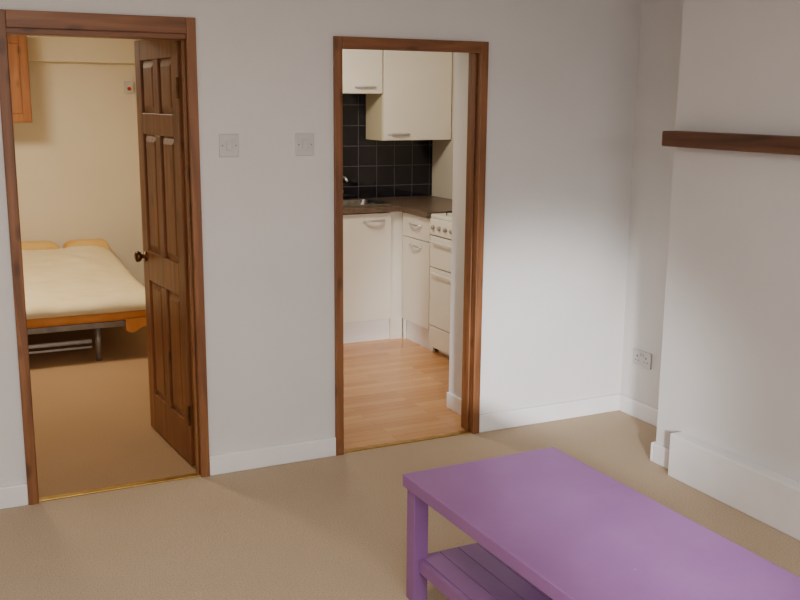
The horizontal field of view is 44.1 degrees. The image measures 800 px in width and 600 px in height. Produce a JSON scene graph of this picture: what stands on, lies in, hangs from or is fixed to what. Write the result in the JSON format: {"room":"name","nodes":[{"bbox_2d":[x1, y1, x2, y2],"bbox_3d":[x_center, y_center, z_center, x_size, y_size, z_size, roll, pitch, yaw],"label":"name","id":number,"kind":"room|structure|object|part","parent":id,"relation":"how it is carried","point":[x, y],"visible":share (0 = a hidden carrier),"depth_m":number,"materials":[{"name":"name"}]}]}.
{"room":"living room","nodes":[
{"label":"living room","id":0,"kind":"room"},
{"bbox_2d":[13,61,143,285],"bbox_3d":[-3.702,-1.062,7.556,3.460,2.400,0.100,-5,13,-26],"label":"wall","id":1,"kind":"structure","parent":0,"point":[77,162],"depth_m":8.03,"materials":[{"name":"paint"}]},
{"bbox_2d":[7,35,31,122],"bbox_3d":[-3.053,-1.649,7.360,0.530,0.640,0.353,-5,13,-26],"label":"upper cabinet","id":2,"kind":"object","parent":1,"relation":"attached to","point":[17,44],"visible":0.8,"depth_m":7.32,"materials":[{"name":"orange wood"}]},
{"bbox_2d":[27,36,135,63],"bbox_3d":[-3.673,-1.897,7.273,3.400,0.230,0.120,-5,13,-26],"label":"trim","id":3,"kind":"structure","parent":1,"relation":"attached to","point":[40,48],"depth_m":7.77,"materials":[{"name":"paint"}]},
{"bbox_2d":[124,81,133,93],"bbox_3d":[-2.216,-1.737,8.080,0.070,0.100,0.040,-5,13,-26],"label":"wall thermostat","id":4,"kind":"object","parent":1,"relation":"attached to","point":[128,85],"visible":1,"depth_m":8.07,"materials":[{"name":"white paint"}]},
{"bbox_2d":[134,39,144,286],"bbox_3d":[-1.258,-0.816,6.442,0.045,2.400,4.100,-5,13,-26],"label":"wall partition","id":5,"kind":"structure","parent":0,"point":[136,39],"depth_m":8.24,"materials":[{"name":"paint"}]},
{"bbox_2d":[0,0,641,486],"bbox_3d":[-1.050,-0.394,4.245,5.250,2.450,0.100,-5,13,-26],"label":"wall","id":6,"kind":"structure","parent":0,"point":[563,74],"depth_m":4.62,"materials":[{"name":"paint"}]},
{"bbox_2d":[5,9,185,40],"bbox_3d":[-1.229,-1.111,4.005,0.708,0.088,0.133,-5,13,-26],"label":"trim","id":7,"kind":"structure","parent":6,"relation":"attached to","point":[18,22],"depth_m":3.94,"materials":[{"name":"brown wood"}]},
{"bbox_2d":[0,9,209,504],"bbox_3d":[-1.237,-0.165,4.197,0.780,2.018,0.133,-5,13,-26],"label":"trim","id":8,"kind":"structure","parent":6,"relation":"attached to","point":[188,46],"depth_m":4.17,"materials":[{"name":"brown wood"}]},
{"bbox_2d":[38,473,199,501],"bbox_3d":[-1.232,0.826,4.369,0.696,0.006,0.035,-5,13,-26],"label":"trim","id":9,"kind":"structure","parent":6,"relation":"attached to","point":[54,497],"depth_m":4.35,"materials":[{"name":"gold metal"}]},
{"bbox_2d":[134,40,194,464],"bbox_3d":[-1.112,-0.240,4.703,0.150,1.950,0.670,-6,13,-30],"label":"door","id":10,"kind":"structure","parent":6,"relation":"in","point":[157,62],"depth_m":4.66,"materials":[{"name":"brown wood"}]},
{"bbox_3d":[-1.296,-0.218,4.935,0.056,0.056,0.056,-6,13,-30],"label":"knob","id":11,"kind":"part","parent":10,"relation":"part of","materials":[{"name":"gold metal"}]},
{"bbox_2d":[219,134,238,156],"bbox_3d":[-0.740,-0.669,4.278,0.086,0.098,0.014,-5,13,-26],"label":"light switch","id":12,"kind":"object","parent":6,"relation":"attached to","point":[228,143],"visible":1,"depth_m":4.27,"materials":[{"name":"white plastic"}]},
{"bbox_2d":[296,133,313,155],"bbox_3d":[-0.426,-0.697,4.430,0.086,0.098,0.014,-5,13,-26],"label":"light switch","id":13,"kind":"object","parent":6,"relation":"attached to","point":[304,141],"visible":1,"depth_m":4.42,"materials":[{"name":"white plastic"}]},
{"bbox_2d":[0,394,620,508],"bbox_3d":[-1.079,0.775,4.405,5.150,0.095,0.018,-5,13,-26],"label":"baseboard","id":14,"kind":"structure","parent":6,"relation":"attached to","point":[14,495],"depth_m":4.72,"materials":[{"name":"white paint"}]},
{"bbox_2d":[344,430,469,452],"bbox_3d":[0.036,0.713,4.980,0.716,0.006,0.035,-5,13,-26],"label":"trim","id":15,"kind":"structure","parent":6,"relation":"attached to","point":[466,431],"depth_m":4.97,"materials":[{"name":"gold metal"}]},
{"bbox_2d":[333,36,488,455],"bbox_3d":[0.031,-0.253,4.813,0.800,1.966,0.133,-5,13,-26],"label":"trim","id":16,"kind":"structure","parent":6,"relation":"attached to","point":[478,62],"depth_m":4.85,"materials":[{"name":"brown wood"}]},
{"bbox_2d":[342,36,481,52],"bbox_3d":[0.038,-1.191,4.623,0.728,0.052,0.133,-5,13,-26],"label":"trim","id":17,"kind":"structure","parent":6,"relation":"attached to","point":[363,43],"depth_m":4.56,"materials":[{"name":"brown wood"}]},
{"bbox_2d":[0,318,799,599],"bbox_3d":[-0.763,0.937,3.982,5.325,0.050,9.500,-5,13,-26],"label":"floor","id":18,"kind":"structure","parent":0,"point":[333,527],"depth_m":4.31,"materials":[{"name":"beige carpet"}]},
{"bbox_2d":[27,310,145,360],"bbox_3d":[-2.640,0.095,7.117,1.440,0.325,1.967,-5,13,-26],"label":"bed","id":19,"kind":"object","parent":18,"relation":"on","point":[135,320],"visible":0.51,"depth_m":6.41,"materials":[{"name":"orange wood"}]},
{"bbox_2d":[21,241,58,249],"bbox_3d":[-3.056,-0.341,7.806,0.740,0.231,0.220,-5,13,-26],"label":"pillow","id":20,"kind":"object","parent":19,"relation":"on","point":[28,245],"visible":0.24,"depth_m":7.81,"materials":[{"name":"yellow fabric"}]},
{"bbox_3d":[-2.644,0.016,7.109,1.400,0.038,1.910,-5,13,-26],"label":"bed frame","id":21,"kind":"part","parent":19,"relation":"part of","materials":[{"name":"grey paint"}]},
{"bbox_2d":[22,246,145,319],"bbox_3d":[-2.583,-0.151,6.952,1.472,0.220,1.722,-5,13,-26],"label":"duvet","id":22,"kind":"object","parent":19,"relation":"on","point":[75,280],"visible":0.82,"depth_m":6.85,"materials":[{"name":"beige fabric"}]},
{"bbox_2d":[63,239,109,249],"bbox_3d":[-2.553,-0.383,8.049,0.360,0.224,0.220,-5,13,-26],"label":"pillow","id":23,"kind":"object","parent":19,"relation":"on","point":[79,242],"visible":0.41,"depth_m":7.98,"materials":[{"name":"yellow fabric"}]},
{"bbox_3d":[-2.643,-0.035,7.098,1.440,0.063,1.950,-5,13,-26],"label":"mattress","id":24,"kind":"part","parent":19,"relation":"part of","materials":[{"name":"orange wood"}]},
{"bbox_3d":[-1.973,0.286,6.460,0.035,0.222,0.035,-5,13,-26],"label":"leg","id":25,"kind":"part","parent":19,"relation":"part of","materials":[{"name":"grey paint"}]},
{"bbox_2d":[343,211,402,343],"bbox_3d":[-0.406,-0.197,7.146,0.685,0.922,0.636,-5,13,-26],"label":"base cabinet","id":26,"kind":"object","parent":18,"relation":"on","point":[372,242],"visible":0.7,"depth_m":6.95,"materials":[{"name":"beige laminate"}]},
{"bbox_3d":[-0.329,-0.217,6.870,0.584,0.761,0.019,-5,13,-26],"label":"cabinet door","id":27,"kind":"part","parent":26,"relation":"part of","materials":[{"name":"beige laminate"}]},
{"bbox_3d":[-0.176,-0.548,6.851,0.170,0.015,0.041,-5,13,-26],"label":"handle","id":28,"kind":"part","parent":26,"relation":"part of","materials":[{"name":"silver metal"}]},
{"bbox_2d":[343,196,451,217],"bbox_3d":[-0.364,-0.629,6.859,1.862,0.036,1.025,-5,13,-26],"label":"countertop","id":29,"kind":"structure","parent":26,"relation":"on","point":[424,206],"depth_m":6.90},
{"bbox_2d":[343,198,390,206],"bbox_3d":[-0.372,-0.682,7.094,0.520,0.041,0.420,-5,13,-26],"label":"sink","id":30,"kind":"object","parent":29,"relation":"in","point":[364,201],"visible":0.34,"depth_m":7.27,"materials":[{"name":"metal"}]},
{"bbox_2d":[402,212,434,350],"bbox_3d":[0.331,-0.157,6.977,0.584,0.922,0.433,-5,13,-26],"label":"base cabinet","id":31,"kind":"object","parent":18,"relation":"on","point":[416,266],"visible":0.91,"depth_m":6.85,"materials":[{"name":"beige laminate"}]},
{"bbox_3d":[0.113,-0.126,6.861,0.019,0.595,0.406,-5,13,-26],"label":"cabinet door","id":32,"kind":"part","parent":31,"relation":"part of","materials":[{"name":"beige laminate"}]},
{"bbox_3d":[0.116,-0.502,6.784,0.019,0.161,0.406,-5,13,-26],"label":"drawer","id":33,"kind":"part","parent":31,"relation":"part of","materials":[{"name":"beige laminate"}]},
{"bbox_2d":[429,211,451,356],"bbox_3d":[0.546,-0.096,6.542,0.574,0.980,0.517,-5,13,-26],"label":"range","id":34,"kind":"object","parent":18,"relation":"on","point":[441,223],"visible":0.32,"depth_m":6.51,"materials":[{"name":"white metal"}]},
{"bbox_3d":[0.319,0.284,6.506,0.022,0.144,0.507,-5,13,-26],"label":"drawer","id":35,"kind":"part","parent":34,"relation":"part of","materials":[{"name":"white metal"}]},
{"bbox_3d":[0.320,0.016,6.452,0.024,0.392,0.507,-5,13,-26],"label":"oven door","id":36,"kind":"part","parent":34,"relation":"part of","materials":[{"name":"white metal"}]},
{"bbox_3d":[0.300,-0.143,6.409,0.024,0.012,0.409,-5,13,-26],"label":"handle","id":37,"kind":"part","parent":34,"relation":"part of","materials":[{"name":"white metal"}]},
{"bbox_3d":[0.322,-0.285,6.391,0.024,0.207,0.507,-5,13,-26],"label":"grill door","id":38,"kind":"part","parent":34,"relation":"part of","materials":[{"name":"white metal"}]},
{"bbox_3d":[0.301,-0.349,6.367,0.024,0.012,0.409,-5,13,-26],"label":"handle","id":39,"kind":"part","parent":34,"relation":"part of","materials":[{"name":"white metal"}]},
{"bbox_3d":[0.324,-0.448,6.357,0.024,0.109,0.517,-5,13,-26],"label":"control panel","id":40,"kind":"part","parent":34,"relation":"part of","materials":[{"name":"white metal"}]},
{"bbox_2d":[431,213,451,221],"bbox_3d":[0.563,-0.551,6.456,0.545,0.054,0.517,-5,13,-26],"label":"cooktop","id":41,"kind":"object","parent":34,"relation":"in","point":[438,217],"depth_m":6.47,"materials":[{"name":"white metal"}]},
{"bbox_2d":[403,447,799,599],"bbox_3d":[0.558,0.893,2.995,0.620,0.450,1.220,-5,13,-26],"label":"coffee table","id":42,"kind":"object","parent":18,"relation":"on","point":[545,524],"visible":1,"depth_m":2.98,"materials":[{"name":"purple paint"}]},
{"bbox_3d":[0.059,0.834,3.377,0.055,0.406,0.055,-5,13,-26],"label":"leg","id":43,"kind":"part","parent":42,"relation":"part of","materials":[{"name":"purple paint"}]},
{"bbox_3d":[0.318,1.003,2.893,0.018,0.046,1.086,-5,13,-26],"label":"shelf rail","id":44,"kind":"part","parent":42,"relation":"part of","materials":[{"name":"purple paint"}]},
{"bbox_2d":[424,542,552,599],"bbox_3d":[0.555,0.972,3.016,0.520,0.034,1.130,-5,13,-26],"label":"shelf","id":45,"kind":"object","parent":42,"relation":"attached to","point":[470,571],"depth_m":3.25,"materials":[{"name":"purple paint"}]},
{"bbox_2d":[431,52,454,198],"bbox_3d":[0.843,-0.779,6.601,0.100,2.300,2.520,-5,13,-26],"label":"wall","id":46,"kind":"structure","parent":0,"point":[442,152],"depth_m":7.49,"materials":[{"name":"paint"}]},
{"bbox_2d":[366,50,451,140],"bbox_3d":[0.074,-1.551,7.280,0.560,0.730,0.338,-5,13,-26],"label":"upper cabinet","id":47,"kind":"object","parent":46,"relation":"attached to","point":[414,103],"visible":0.77,"depth_m":7.17,"materials":[{"name":"beige laminate"}]},
{"bbox_3d":[-0.003,-1.198,7.145,0.179,0.015,0.039,-5,13,-26],"label":"handle","id":48,"kind":"part","parent":47,"relation":"part of","materials":[{"name":"silver metal"}]},
{"bbox_2d":[449,53,468,397],"bbox_3d":[0.817,-0.536,5.399,1.025,2.300,0.340,-5,13,-26],"label":"wall","id":49,"kind":"structure","parent":0,"point":[461,59],"depth_m":5.28,"materials":[{"name":"paint"}]},
{"bbox_2d":[446,392,460,414],"bbox_3d":[0.341,0.589,5.394,0.015,0.090,0.340,-5,13,-26],"label":"baseboard","id":50,"kind":"structure","parent":49,"relation":"attached to","point":[453,402],"depth_m":5.46,"materials":[{"name":"white paint"}]},
{"bbox_2d":[620,0,683,408],"bbox_3d":[2.450,-0.110,2.984,0.100,2.450,5.300,-5,13,-26],"label":"wall","id":51,"kind":"structure","parent":0,"point":[661,20],"depth_m":5.16,"materials":[{"name":"paint"}]},
{"bbox_2d":[619,394,657,426],"bbox_3d":[1.385,0.635,5.197,0.018,0.095,0.707,-5,13,-26],"label":"baseboard","id":52,"kind":"structure","parent":51,"relation":"attached to","point":[644,412],"depth_m":5.36,"materials":[{"name":"white paint"}]},
{"bbox_2d":[633,348,651,369],"bbox_3d":[1.301,0.316,5.318,0.013,0.086,0.146,-5,13,-26],"label":"wall socket","id":53,"kind":"object","parent":51,"relation":"attached to","point":[641,358],"visible":1,"depth_m":5.31,"materials":[{"name":"white plastic"}]},
{"bbox_2d":[656,0,799,481],"bbox_3d":[1.797,-0.275,3.775,0.363,2.450,1.825,-5,13,-26],"label":"wall","id":54,"kind":"structure","parent":0,"point":[730,370],"depth_m":4.15,"materials":[{"name":"paint"}]},
{"bbox_2d":[650,441,668,468],"bbox_3d":[1.401,0.727,4.741,0.363,0.095,0.178,-5,13,-26],"label":"baseboard","id":55,"kind":"structure","parent":54,"relation":"attached to","point":[659,454],"depth_m":4.68,"materials":[{"name":"white paint"}]},
{"bbox_2d":[662,131,799,154],"bbox_3d":[1.566,-0.570,3.678,0.087,0.068,1.665,-5,13,-26],"label":"mantel shelf","id":56,"kind":"object","parent":54,"relation":"attached to","point":[758,143],"visible":1,"depth_m":4.01,"materials":[{"name":"brown wood"}]},
{"bbox_2d":[668,432,799,540],"bbox_3d":[1.620,0.853,3.852,0.069,0.205,1.607,-5,13,-26],"label":"trim","id":57,"kind":"structure","parent":54,"relation":"attached to","point":[772,498],"depth_m":4.17,"materials":[{"name":"white paint"}]},
{"bbox_3d":[-0.578,-0.942,7.347,1.980,2.300,0.100,-5,13,-26],"label":"wall","id":58,"kind":"structure","parent":0,"visible":0},
{"bbox_2d":[342,49,382,93],"bbox_3d":[-0.430,-1.667,7.004,0.555,0.400,0.338,-5,13,-26],"label":"upper cabinet","id":59,"kind":"object","parent":58,"relation":"attached to","point":[362,69],"visible":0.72,"depth_m":6.94,"materials":[{"name":"beige laminate"}]},
{"bbox_3d":[-0.238,-1.500,6.965,0.169,0.015,0.039,-5,13,-26],"label":"handle","id":60,"kind":"part","parent":59,"relation":"part of","materials":[{"name":"silver metal"}]},
{"bbox_2d":[343,94,432,198],"bbox_3d":[-0.594,-1.398,7.179,1.880,1.340,0.015,-5,13,-26],"label":"backsplash","id":61,"kind":"structure","parent":58,"relation":"attached to","point":[371,168],"depth_m":7.47,"materials":[{"name":"black tile"}]}
]}

